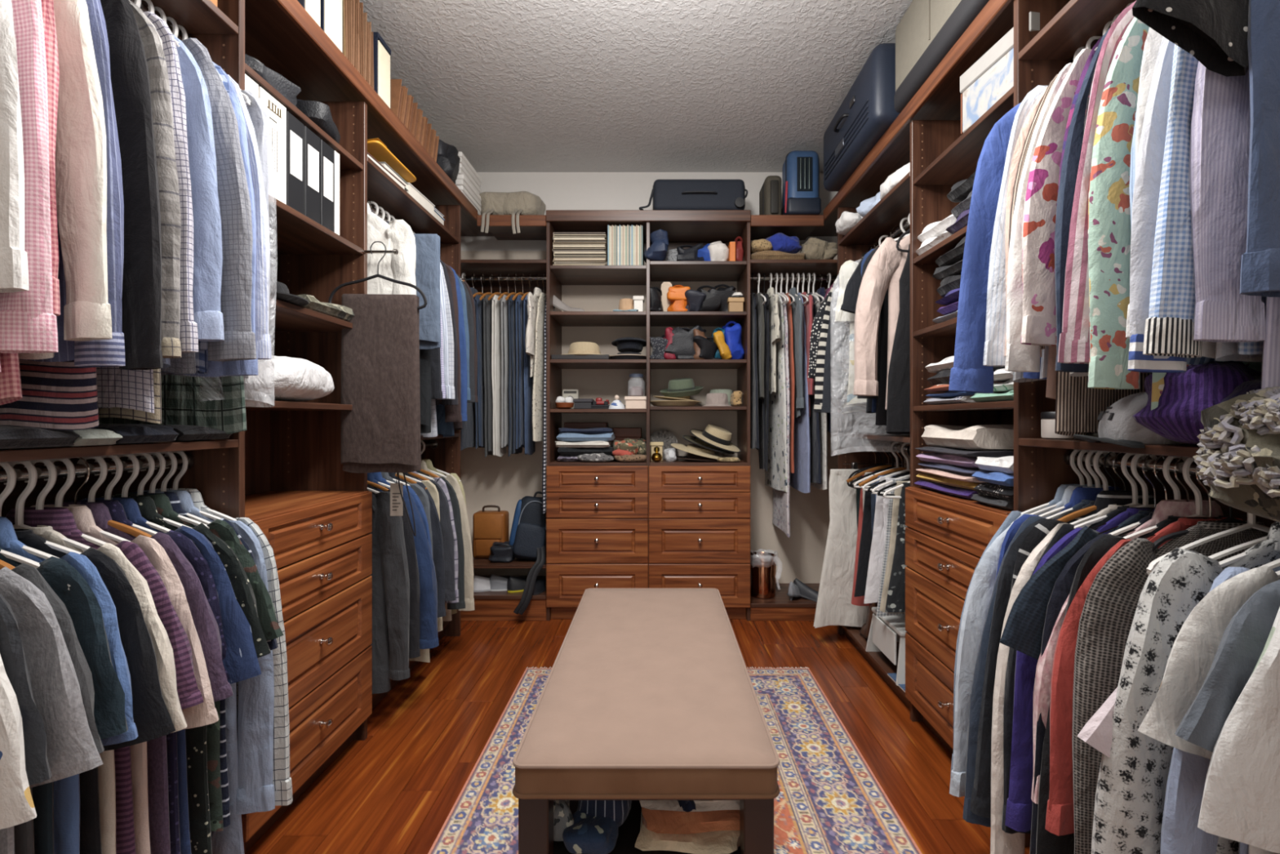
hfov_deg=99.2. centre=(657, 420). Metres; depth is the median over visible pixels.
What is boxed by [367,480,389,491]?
hanger
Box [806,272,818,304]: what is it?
hanger
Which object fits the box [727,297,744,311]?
gift box
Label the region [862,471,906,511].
trousers
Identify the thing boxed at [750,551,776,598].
waste bin
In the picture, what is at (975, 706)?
shirt
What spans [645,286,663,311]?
handbag
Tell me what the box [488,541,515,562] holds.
hat
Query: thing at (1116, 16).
hanger
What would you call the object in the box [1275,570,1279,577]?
hanger
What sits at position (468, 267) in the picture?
shelf
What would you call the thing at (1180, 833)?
shirt
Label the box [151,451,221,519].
hanger
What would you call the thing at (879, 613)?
skirt
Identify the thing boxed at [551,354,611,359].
tray
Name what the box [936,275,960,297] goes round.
folded garment
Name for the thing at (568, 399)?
yarn ball
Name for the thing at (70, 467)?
hanger
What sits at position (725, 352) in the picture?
handbag
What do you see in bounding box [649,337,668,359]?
handbag
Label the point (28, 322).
shirt
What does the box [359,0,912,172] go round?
ceiling
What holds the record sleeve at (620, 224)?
on the hutch
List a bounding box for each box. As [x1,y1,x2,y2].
[209,0,217,6]
[297,0,320,27]
[320,0,342,53]
[373,31,391,109]
[455,173,481,207]
[456,185,481,214]
[457,151,481,187]
[457,163,481,194]
[562,389,579,408]
[564,422,608,428]
[609,427,641,458]
[624,396,646,408]
[632,295,644,311]
[649,441,663,461]
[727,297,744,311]
[960,11,1039,133]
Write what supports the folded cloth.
on the hutch
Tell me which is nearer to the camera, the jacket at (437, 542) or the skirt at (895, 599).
the skirt at (895, 599)
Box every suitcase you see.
[639,179,747,209]
[759,175,781,214]
[781,151,821,214]
[823,43,899,191]
[893,0,989,113]
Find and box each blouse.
[367,203,416,294]
[525,287,542,377]
[766,287,781,395]
[808,289,866,413]
[822,283,868,413]
[825,287,837,417]
[982,85,1048,378]
[1004,62,1152,376]
[1004,87,1057,399]
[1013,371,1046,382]
[1020,48,1149,373]
[1031,499,1223,804]
[1057,36,1141,373]
[1083,66,1096,135]
[1087,17,1262,410]
[1091,520,1279,853]
[1125,27,1262,361]
[1127,36,1262,373]
[1132,0,1248,76]
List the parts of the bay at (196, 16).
rail, rail, rail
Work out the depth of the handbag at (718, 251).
3.27 m
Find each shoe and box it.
[552,294,585,311]
[661,281,672,311]
[731,292,743,297]
[786,581,801,600]
[793,577,818,601]
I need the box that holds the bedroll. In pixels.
[479,191,546,234]
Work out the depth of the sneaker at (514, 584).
3.26 m
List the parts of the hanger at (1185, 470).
arm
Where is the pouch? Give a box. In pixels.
[750,239,772,253]
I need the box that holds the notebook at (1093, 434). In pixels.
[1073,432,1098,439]
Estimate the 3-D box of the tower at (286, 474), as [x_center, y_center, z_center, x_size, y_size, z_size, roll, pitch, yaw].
[-1.233,0.003,1.715,0.412,2.355,0.621,0,0,0]
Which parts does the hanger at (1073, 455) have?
arm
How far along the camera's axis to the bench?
1.26 m
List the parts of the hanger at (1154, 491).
arm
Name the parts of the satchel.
handle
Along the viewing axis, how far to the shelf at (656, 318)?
3.33 m
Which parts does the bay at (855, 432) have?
rail, rail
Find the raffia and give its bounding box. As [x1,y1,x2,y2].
[716,457,740,462]
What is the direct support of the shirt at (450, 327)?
hanging from the hanger
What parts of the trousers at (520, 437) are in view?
leg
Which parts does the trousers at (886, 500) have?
leg, leg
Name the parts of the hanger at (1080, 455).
arm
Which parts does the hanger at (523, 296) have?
arm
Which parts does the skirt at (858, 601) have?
panel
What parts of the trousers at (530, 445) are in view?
leg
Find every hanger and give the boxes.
[0,462,81,554]
[0,549,70,590]
[0,559,14,569]
[3,460,93,550]
[21,545,59,559]
[24,459,106,546]
[43,457,129,542]
[62,457,151,537]
[76,456,157,535]
[93,455,170,532]
[111,453,191,528]
[127,453,209,528]
[133,0,141,7]
[140,452,210,524]
[142,0,154,13]
[147,6,166,22]
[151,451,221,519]
[160,17,250,106]
[164,450,236,520]
[169,25,187,40]
[328,240,426,309]
[367,200,378,215]
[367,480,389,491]
[367,487,379,493]
[374,206,385,220]
[377,481,390,488]
[380,210,390,221]
[392,478,409,485]
[395,473,427,489]
[405,475,422,482]
[408,471,429,479]
[417,472,434,480]
[419,469,439,477]
[420,440,460,481]
[431,470,446,477]
[472,273,484,297]
[479,273,493,300]
[488,273,502,300]
[497,273,509,300]
[505,273,516,300]
[512,273,524,300]
[520,273,531,300]
[751,273,757,308]
[756,272,766,304]
[763,273,768,310]
[768,272,774,296]
[774,272,786,304]
[779,272,788,304]
[785,272,794,305]
[791,272,799,300]
[795,272,808,305]
[800,272,808,296]
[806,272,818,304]
[811,272,823,304]
[826,272,831,288]
[843,440,906,469]
[846,440,902,483]
[847,440,885,487]
[849,440,889,488]
[849,440,898,486]
[853,441,907,488]
[857,442,910,486]
[862,442,910,490]
[867,444,910,492]
[871,474,910,493]
[877,477,910,496]
[878,235,887,246]
[883,481,910,498]
[893,233,910,241]
[896,229,910,252]
[900,217,907,232]
[907,213,910,224]
[1021,448,1093,514]
[1029,449,1101,515]
[1038,450,1109,517]
[1045,451,1116,519]
[1054,452,1124,519]
[1057,452,1133,522]
[1070,453,1146,525]
[1073,47,1085,61]
[1074,453,1158,528]
[1085,35,1101,48]
[1091,454,1165,528]
[1097,455,1177,534]
[1102,20,1112,35]
[1108,456,1191,535]
[1111,13,1120,25]
[1118,457,1199,536]
[1123,457,1208,539]
[1145,464,1216,538]
[1146,512,1270,574]
[1152,506,1247,552]
[1208,535,1267,559]
[1217,551,1248,567]
[1261,558,1279,568]
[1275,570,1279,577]
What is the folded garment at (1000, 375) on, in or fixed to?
on the folded garment at (1003, 387)
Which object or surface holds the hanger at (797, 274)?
hanging from the bay at (779, 607)
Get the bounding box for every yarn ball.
[555,395,564,402]
[564,396,573,402]
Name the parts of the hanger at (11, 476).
arm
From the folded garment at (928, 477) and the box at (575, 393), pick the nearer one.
the folded garment at (928, 477)
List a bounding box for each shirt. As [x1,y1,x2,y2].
[0,0,29,293]
[0,0,57,372]
[0,0,60,404]
[0,359,98,430]
[0,516,137,853]
[5,506,204,853]
[18,0,112,359]
[19,0,124,367]
[30,504,218,853]
[47,502,233,853]
[64,499,230,853]
[81,497,261,853]
[96,11,198,413]
[97,368,161,423]
[98,374,246,434]
[98,495,271,853]
[115,493,283,831]
[128,0,181,358]
[129,491,278,826]
[143,489,275,853]
[155,488,292,805]
[160,35,224,368]
[160,37,257,373]
[160,62,229,373]
[160,74,271,377]
[165,66,257,377]
[240,90,270,377]
[395,472,442,662]
[412,471,458,631]
[420,262,454,436]
[421,458,466,613]
[421,460,474,621]
[431,263,450,432]
[435,274,471,436]
[440,303,445,398]
[788,287,804,417]
[813,275,866,413]
[840,238,902,413]
[853,234,910,409]
[860,248,876,412]
[948,102,1047,393]
[949,484,1111,796]
[950,484,1102,776]
[962,498,1093,826]
[970,500,1095,817]
[990,503,1156,853]
[994,486,1122,583]
[999,509,1154,659]
[1001,505,1151,833]
[1004,506,1155,831]
[1008,74,1151,435]
[1009,490,1154,595]
[1035,515,1229,853]
[1044,516,1243,835]
[1057,0,1136,364]
[1128,112,1244,364]
[1142,44,1266,357]
[1160,565,1279,853]
[1189,61,1279,388]
[1240,0,1279,297]
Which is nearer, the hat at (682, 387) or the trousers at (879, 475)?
the trousers at (879, 475)
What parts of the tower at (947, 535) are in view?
drawer, drawer, drawer, knob, knob, knob, knob, panel, drawer, panel, panel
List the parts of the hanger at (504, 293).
arm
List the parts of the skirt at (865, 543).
panel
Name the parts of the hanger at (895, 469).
arm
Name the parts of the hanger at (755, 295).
arm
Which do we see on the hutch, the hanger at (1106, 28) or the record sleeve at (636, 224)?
the record sleeve at (636, 224)
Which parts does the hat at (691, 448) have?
crown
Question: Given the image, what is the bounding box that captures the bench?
[512,587,779,853]
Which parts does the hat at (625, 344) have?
crown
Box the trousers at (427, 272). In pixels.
[413,233,440,349]
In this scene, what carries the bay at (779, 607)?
on the floor
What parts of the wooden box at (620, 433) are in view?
lid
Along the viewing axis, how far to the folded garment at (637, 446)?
3.29 m
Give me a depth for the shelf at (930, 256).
1.96 m
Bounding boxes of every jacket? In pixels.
[100,0,163,369]
[367,472,439,648]
[367,484,420,657]
[372,471,432,555]
[380,471,432,551]
[388,472,445,617]
[404,472,456,600]
[415,470,465,609]
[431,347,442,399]
[435,259,457,404]
[439,262,462,422]
[440,266,467,421]
[453,275,478,430]
[457,274,475,402]
[461,287,477,450]
[816,287,831,432]
[821,276,866,413]
[857,228,910,425]
[886,243,910,434]
[1054,28,1109,372]
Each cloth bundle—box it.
[800,237,837,259]
[835,211,862,235]
[856,191,880,217]
[880,162,910,199]
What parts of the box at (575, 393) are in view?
frame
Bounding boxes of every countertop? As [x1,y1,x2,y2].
[244,490,368,521]
[549,458,646,466]
[649,457,746,466]
[907,486,1013,515]
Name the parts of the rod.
rod, knob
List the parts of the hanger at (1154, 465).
arm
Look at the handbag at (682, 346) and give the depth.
3.26 m
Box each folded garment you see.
[0,425,79,448]
[66,428,122,446]
[92,423,178,444]
[160,424,232,441]
[297,293,354,321]
[555,440,613,447]
[556,432,615,440]
[556,453,613,461]
[557,446,613,454]
[558,426,613,433]
[914,480,978,498]
[915,231,953,255]
[915,445,1013,457]
[915,452,978,468]
[915,467,986,482]
[915,473,990,490]
[917,213,956,242]
[918,462,995,475]
[920,424,1013,450]
[922,395,980,404]
[924,355,1004,373]
[924,382,1001,392]
[925,391,976,398]
[927,368,1003,385]
[932,259,963,280]
[932,311,957,323]
[935,235,965,266]
[935,288,959,306]
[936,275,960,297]
[937,301,958,315]
[945,208,969,233]
[946,170,976,202]
[951,191,972,218]
[969,390,1013,402]
[971,471,1013,486]
[971,493,1013,509]
[973,483,1013,501]
[974,455,1013,474]
[993,368,1013,382]
[993,378,1013,392]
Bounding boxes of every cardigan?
[801,292,814,417]
[1029,511,1153,853]
[1071,520,1268,853]
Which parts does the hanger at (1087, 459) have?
arm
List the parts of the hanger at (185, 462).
arm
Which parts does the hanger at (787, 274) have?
arm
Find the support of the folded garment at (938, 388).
on the folded garment at (950, 394)
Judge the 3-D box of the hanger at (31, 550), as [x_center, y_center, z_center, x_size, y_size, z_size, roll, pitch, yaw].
[-1.220,0.185,0.970,0.425,0.226,0.010,0,0,-1]
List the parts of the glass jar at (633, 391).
lid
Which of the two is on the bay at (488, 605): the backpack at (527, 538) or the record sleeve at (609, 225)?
the backpack at (527, 538)
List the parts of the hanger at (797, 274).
arm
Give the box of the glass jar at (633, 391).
[629,373,644,395]
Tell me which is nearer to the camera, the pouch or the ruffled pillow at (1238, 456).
the ruffled pillow at (1238, 456)
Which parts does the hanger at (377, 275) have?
arm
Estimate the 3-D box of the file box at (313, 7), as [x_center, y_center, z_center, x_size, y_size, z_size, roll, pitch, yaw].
[-1.236,-1.386,1.720,0.297,0.290,0.085,0,0,0]
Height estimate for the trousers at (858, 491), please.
0.572 m
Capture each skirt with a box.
[851,471,898,606]
[853,472,903,596]
[863,476,910,603]
[875,479,910,617]
[880,480,910,613]
[884,482,910,612]
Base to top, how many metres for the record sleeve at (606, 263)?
0.011 m
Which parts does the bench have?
leg, rail, leg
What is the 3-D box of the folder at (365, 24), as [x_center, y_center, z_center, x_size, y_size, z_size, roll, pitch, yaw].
[-1.245,-1.391,2.070,0.290,0.300,0.034,0,-2,0]
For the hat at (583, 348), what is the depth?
3.28 m
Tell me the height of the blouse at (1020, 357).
0.798 m
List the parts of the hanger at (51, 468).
arm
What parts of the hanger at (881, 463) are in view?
arm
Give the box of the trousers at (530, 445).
[523,294,535,454]
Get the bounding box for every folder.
[342,0,346,57]
[344,0,352,64]
[351,0,359,71]
[355,0,364,77]
[363,13,371,85]
[366,23,373,88]
[391,79,405,121]
[401,88,411,128]
[407,96,417,134]
[413,102,421,140]
[417,111,426,146]
[422,118,431,151]
[427,124,435,156]
[431,130,439,162]
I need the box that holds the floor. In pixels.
[244,618,1030,853]
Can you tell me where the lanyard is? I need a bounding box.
[397,472,416,536]
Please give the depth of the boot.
2.67 m
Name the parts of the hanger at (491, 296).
arm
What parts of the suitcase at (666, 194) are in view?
handle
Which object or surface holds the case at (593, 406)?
on the hutch
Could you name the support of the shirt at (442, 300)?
hanging from the hanger
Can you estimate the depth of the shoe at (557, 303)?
3.28 m
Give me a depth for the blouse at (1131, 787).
0.94 m
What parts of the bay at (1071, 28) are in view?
cap, rail, rail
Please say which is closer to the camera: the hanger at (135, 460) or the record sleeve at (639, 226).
the hanger at (135, 460)
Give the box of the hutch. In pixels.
[546,209,751,620]
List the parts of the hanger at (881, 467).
arm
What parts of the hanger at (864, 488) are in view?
arm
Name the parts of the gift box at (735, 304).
lid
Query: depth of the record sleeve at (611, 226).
3.22 m
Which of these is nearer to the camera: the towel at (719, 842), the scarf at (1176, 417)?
the scarf at (1176, 417)
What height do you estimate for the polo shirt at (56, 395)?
0.918 m
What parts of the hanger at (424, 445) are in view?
arm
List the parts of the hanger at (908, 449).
arm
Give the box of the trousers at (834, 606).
[813,469,869,627]
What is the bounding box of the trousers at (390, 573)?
[367,489,409,693]
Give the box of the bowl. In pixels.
[555,402,573,408]
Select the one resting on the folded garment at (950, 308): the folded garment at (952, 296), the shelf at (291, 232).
the folded garment at (952, 296)
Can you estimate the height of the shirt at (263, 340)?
0.798 m
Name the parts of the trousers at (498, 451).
leg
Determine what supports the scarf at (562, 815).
on the bench
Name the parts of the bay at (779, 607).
rail, rail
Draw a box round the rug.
[427,666,922,853]
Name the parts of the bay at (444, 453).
rail, rail, panel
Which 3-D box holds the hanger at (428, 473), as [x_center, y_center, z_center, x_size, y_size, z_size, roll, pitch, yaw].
[-1.220,0.207,2.635,0.418,0.210,0.013,0,0,2]
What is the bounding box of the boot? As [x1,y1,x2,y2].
[859,602,876,638]
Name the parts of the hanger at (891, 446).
arm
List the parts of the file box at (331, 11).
panel, panel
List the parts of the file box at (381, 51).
panel, lid, panel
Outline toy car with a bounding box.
[592,397,609,404]
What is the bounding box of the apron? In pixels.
[515,767,777,794]
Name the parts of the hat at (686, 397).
crown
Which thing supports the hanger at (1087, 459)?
hanging from the bay at (1071, 28)
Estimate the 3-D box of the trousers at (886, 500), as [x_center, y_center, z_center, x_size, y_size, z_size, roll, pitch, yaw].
[1.146,0.533,2.430,0.275,0.550,0.042,0,0,-2]
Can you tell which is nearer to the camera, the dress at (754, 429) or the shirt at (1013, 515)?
the shirt at (1013, 515)
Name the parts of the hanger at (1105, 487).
arm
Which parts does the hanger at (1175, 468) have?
arm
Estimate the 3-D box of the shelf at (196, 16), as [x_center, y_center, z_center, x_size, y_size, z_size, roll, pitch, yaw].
[-1.260,-1.005,0.452,0.358,0.020,1.904,0,0,0]
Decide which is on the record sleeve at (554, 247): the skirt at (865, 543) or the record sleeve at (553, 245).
the record sleeve at (553, 245)
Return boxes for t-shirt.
[0,546,128,853]
[0,566,103,853]
[0,593,51,785]
[0,653,36,829]
[11,562,104,853]
[13,524,186,853]
[13,528,175,853]
[835,260,866,404]
[1077,687,1117,757]
[1137,565,1279,853]
[1174,579,1279,751]
[1197,607,1279,853]
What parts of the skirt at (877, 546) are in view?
panel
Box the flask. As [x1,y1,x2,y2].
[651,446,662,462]
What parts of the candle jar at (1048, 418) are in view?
lid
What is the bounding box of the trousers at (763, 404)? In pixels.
[758,294,769,471]
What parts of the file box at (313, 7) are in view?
panel, panel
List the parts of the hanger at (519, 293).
arm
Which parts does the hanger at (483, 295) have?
arm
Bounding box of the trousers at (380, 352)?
[340,293,421,473]
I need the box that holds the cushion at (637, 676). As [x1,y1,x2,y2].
[516,588,775,764]
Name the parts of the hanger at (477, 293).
arm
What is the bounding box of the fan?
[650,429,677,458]
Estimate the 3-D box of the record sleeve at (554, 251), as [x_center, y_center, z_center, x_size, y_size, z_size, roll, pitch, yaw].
[-0.462,-0.996,3.377,0.310,0.013,0.310,0,0,0]
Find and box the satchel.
[472,505,508,557]
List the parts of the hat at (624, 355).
crown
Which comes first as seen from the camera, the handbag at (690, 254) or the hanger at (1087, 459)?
the hanger at (1087, 459)
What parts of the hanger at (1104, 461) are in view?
arm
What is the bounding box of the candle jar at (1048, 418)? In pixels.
[1040,411,1073,439]
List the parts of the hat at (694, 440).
crown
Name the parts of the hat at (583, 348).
crown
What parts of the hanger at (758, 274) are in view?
arm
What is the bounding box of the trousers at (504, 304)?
[500,294,509,447]
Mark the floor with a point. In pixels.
(393, 790)
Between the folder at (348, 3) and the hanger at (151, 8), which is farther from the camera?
the folder at (348, 3)
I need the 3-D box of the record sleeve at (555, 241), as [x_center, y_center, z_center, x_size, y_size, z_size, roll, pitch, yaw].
[-0.460,-1.060,3.377,0.310,0.016,0.310,0,0,0]
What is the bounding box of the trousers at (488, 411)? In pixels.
[483,294,493,457]
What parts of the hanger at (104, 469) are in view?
arm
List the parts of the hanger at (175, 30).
arm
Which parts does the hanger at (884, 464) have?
arm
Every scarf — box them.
[553,800,573,840]
[562,810,618,853]
[577,453,613,462]
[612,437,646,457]
[612,448,632,455]
[614,453,646,462]
[729,391,743,406]
[1132,360,1262,444]
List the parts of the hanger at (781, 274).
arm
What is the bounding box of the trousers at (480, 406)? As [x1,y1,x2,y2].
[474,294,484,448]
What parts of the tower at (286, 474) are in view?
panel, panel, drawer, drawer, panel, drawer, knob, knob, knob, knob, drawer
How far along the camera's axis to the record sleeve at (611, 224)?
3.22 m
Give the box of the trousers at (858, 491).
[856,470,876,531]
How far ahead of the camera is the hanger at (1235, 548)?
0.98 m
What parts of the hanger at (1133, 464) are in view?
arm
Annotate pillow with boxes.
[244,355,334,401]
[1192,386,1279,521]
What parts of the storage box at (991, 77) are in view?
lid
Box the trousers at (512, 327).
[507,294,522,456]
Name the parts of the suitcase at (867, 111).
name plate, handle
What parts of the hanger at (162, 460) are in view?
arm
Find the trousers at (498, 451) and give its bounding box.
[491,294,506,456]
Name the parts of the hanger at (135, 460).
arm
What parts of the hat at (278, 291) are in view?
crown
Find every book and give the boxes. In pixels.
[367,152,405,190]
[378,161,408,191]
[406,182,435,216]
[434,207,444,217]
[434,209,444,225]
[727,241,735,261]
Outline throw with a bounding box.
[577,800,631,826]
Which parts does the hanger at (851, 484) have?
arm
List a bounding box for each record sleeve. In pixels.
[552,236,605,241]
[552,242,607,249]
[552,244,607,251]
[552,248,604,252]
[552,259,605,263]
[552,263,605,265]
[553,232,607,239]
[553,234,607,242]
[553,246,607,254]
[553,250,607,256]
[553,253,607,257]
[553,257,607,262]
[554,240,607,248]
[554,256,607,260]
[554,262,607,265]
[607,224,608,265]
[608,225,610,265]
[610,226,611,265]
[611,224,613,265]
[613,225,613,265]
[613,226,614,265]
[614,224,615,265]
[615,225,617,265]
[617,226,618,265]
[618,224,620,265]
[620,225,621,265]
[621,226,622,265]
[622,224,623,265]
[623,225,625,265]
[625,226,626,265]
[626,224,628,265]
[628,225,630,265]
[630,226,631,265]
[631,224,632,265]
[632,225,634,265]
[634,226,635,265]
[635,224,637,265]
[637,225,639,265]
[639,226,639,265]
[640,224,641,265]
[641,225,644,265]
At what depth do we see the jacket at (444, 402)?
2.56 m
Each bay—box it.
[0,0,238,516]
[367,156,461,708]
[461,214,546,620]
[750,214,837,620]
[837,171,910,710]
[1018,0,1275,527]
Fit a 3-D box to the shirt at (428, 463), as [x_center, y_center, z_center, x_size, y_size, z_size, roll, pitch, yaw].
[-1.220,0.599,2.780,0.490,0.798,0.047,0,0,-1]
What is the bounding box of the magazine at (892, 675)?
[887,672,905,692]
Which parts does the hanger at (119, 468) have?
arm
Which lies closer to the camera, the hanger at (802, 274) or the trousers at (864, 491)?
the trousers at (864, 491)
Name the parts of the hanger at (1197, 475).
arm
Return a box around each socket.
[430,439,438,448]
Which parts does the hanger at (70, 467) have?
arm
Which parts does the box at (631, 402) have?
lid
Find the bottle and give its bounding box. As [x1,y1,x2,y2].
[608,395,625,408]
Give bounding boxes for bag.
[750,250,804,259]
[765,232,802,253]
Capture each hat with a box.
[270,280,308,306]
[295,98,340,143]
[566,341,610,355]
[609,351,646,359]
[611,337,646,352]
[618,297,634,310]
[649,400,697,406]
[653,395,701,402]
[659,377,702,397]
[671,443,727,458]
[674,453,717,461]
[682,435,734,453]
[689,423,740,453]
[702,392,731,406]
[709,389,733,406]
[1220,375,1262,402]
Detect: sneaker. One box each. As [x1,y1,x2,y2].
[473,575,490,591]
[488,574,507,591]
[506,575,526,592]
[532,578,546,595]
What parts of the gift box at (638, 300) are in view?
lid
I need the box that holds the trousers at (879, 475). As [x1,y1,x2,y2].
[875,475,906,504]
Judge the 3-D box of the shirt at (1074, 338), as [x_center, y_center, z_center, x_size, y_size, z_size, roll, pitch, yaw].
[1.099,-0.501,1.076,0.598,0.797,0.048,0,0,1]
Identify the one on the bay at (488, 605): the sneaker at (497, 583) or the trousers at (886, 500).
the sneaker at (497, 583)
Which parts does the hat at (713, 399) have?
crown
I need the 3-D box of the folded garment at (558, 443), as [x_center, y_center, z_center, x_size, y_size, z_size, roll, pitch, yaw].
[-0.448,0.144,3.347,0.328,0.046,0.251,0,0,3]
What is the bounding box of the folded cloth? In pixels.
[613,309,638,311]
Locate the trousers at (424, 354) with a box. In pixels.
[419,349,431,433]
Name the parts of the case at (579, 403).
lid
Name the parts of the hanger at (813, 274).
arm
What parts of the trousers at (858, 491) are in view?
leg, leg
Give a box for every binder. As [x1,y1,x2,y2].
[244,74,258,97]
[258,86,286,204]
[286,111,303,214]
[303,125,319,223]
[320,139,333,231]
[333,151,339,235]
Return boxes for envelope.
[367,137,416,182]
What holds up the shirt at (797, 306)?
hanging from the hanger at (792, 274)
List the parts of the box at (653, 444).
lid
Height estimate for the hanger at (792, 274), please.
0.226 m
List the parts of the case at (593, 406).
lid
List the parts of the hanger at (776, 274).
arm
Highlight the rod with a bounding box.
[362,248,398,254]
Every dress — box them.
[532,292,546,441]
[542,299,546,513]
[750,293,759,449]
[764,292,787,492]
[772,292,790,537]
[784,293,795,472]
[789,293,810,493]
[807,292,821,484]
[809,292,827,489]
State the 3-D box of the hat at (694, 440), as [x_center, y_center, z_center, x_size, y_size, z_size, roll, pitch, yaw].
[0.314,0.150,3.358,0.323,0.113,0.267,0,0,-4]
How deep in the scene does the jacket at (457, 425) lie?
2.85 m
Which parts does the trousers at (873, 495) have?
leg, leg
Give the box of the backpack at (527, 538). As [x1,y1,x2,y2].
[508,491,546,614]
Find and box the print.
[392,493,400,510]
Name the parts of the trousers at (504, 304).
leg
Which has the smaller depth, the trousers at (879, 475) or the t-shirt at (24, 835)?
the t-shirt at (24, 835)
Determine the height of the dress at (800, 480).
1.207 m
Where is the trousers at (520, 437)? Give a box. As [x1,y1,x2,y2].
[515,294,524,448]
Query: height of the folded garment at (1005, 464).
0.051 m
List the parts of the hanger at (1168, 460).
arm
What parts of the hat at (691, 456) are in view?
crown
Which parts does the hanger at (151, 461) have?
arm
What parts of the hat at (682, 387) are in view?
crown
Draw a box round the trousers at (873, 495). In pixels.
[871,473,910,538]
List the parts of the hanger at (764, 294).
arm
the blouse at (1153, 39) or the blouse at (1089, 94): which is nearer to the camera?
the blouse at (1153, 39)
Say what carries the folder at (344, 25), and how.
on the shelf at (282, 35)
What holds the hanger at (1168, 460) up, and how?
hanging from the bay at (1071, 28)
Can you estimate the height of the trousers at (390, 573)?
0.838 m
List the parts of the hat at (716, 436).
crown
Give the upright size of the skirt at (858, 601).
0.680 m
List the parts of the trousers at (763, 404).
leg, leg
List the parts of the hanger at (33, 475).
arm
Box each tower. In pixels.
[106,0,372,853]
[905,0,1142,846]
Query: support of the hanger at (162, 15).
hanging from the bay at (196, 16)
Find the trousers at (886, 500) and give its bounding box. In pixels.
[883,477,908,542]
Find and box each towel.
[635,813,739,853]
[639,800,739,812]
[641,806,739,833]
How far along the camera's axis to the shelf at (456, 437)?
2.93 m
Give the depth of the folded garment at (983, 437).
1.76 m
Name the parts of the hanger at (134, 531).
arm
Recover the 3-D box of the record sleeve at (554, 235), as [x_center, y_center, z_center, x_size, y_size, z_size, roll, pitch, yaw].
[-0.464,-1.092,3.378,0.310,0.013,0.310,0,0,-1]
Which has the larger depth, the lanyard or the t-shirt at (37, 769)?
the lanyard
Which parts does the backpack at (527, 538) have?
panel, handle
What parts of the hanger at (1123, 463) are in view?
arm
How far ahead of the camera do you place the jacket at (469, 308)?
2.80 m
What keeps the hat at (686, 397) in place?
on the hat at (662, 402)
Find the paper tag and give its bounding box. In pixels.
[390,472,402,515]
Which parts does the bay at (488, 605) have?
rail, rail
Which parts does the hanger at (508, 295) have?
arm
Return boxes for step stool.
[865,606,906,685]
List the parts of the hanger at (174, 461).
arm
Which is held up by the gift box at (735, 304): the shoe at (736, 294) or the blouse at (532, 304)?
the shoe at (736, 294)
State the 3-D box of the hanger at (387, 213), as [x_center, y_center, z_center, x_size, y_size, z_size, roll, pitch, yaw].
[-1.220,-0.819,2.420,0.425,0.226,0.009,0,0,2]
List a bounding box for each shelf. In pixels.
[0,439,238,462]
[141,0,238,34]
[244,0,493,236]
[244,62,363,170]
[244,399,352,410]
[268,194,363,254]
[268,297,352,332]
[367,156,459,243]
[420,432,459,439]
[461,259,546,275]
[471,548,546,568]
[550,265,646,284]
[550,311,646,326]
[550,359,646,368]
[550,408,646,413]
[553,800,740,853]
[649,261,746,281]
[649,311,746,326]
[649,359,746,368]
[649,406,746,410]
[750,259,837,275]
[808,0,1013,236]
[838,171,910,244]
[838,432,910,443]
[913,86,1013,185]
[913,225,967,264]
[913,316,957,337]
[913,400,1013,411]
[1018,0,1136,59]
[1018,438,1200,457]
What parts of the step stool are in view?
panel, panel, panel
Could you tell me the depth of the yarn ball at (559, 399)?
3.26 m
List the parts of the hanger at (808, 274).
arm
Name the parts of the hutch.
panel, drawer, drawer, drawer, drawer, panel, drawer, drawer, drawer, drawer, panel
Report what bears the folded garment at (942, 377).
on the folded garment at (938, 388)
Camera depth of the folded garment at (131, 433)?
1.13 m
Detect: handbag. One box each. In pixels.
[244,53,301,106]
[436,139,460,184]
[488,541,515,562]
[642,229,668,262]
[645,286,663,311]
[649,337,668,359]
[661,324,706,359]
[662,327,675,359]
[663,248,677,261]
[666,284,690,311]
[676,243,704,261]
[684,288,706,311]
[693,328,706,359]
[693,335,720,359]
[697,243,711,261]
[697,285,721,311]
[707,240,728,261]
[707,284,736,311]
[711,327,724,359]
[713,330,732,359]
[721,320,744,359]
[734,236,744,261]
[750,551,754,589]
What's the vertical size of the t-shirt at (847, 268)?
0.728 m
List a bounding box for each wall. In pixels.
[461,172,837,250]
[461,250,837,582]
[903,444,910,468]
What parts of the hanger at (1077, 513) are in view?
arm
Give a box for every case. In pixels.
[573,398,594,408]
[591,404,625,408]
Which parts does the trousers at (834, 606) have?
leg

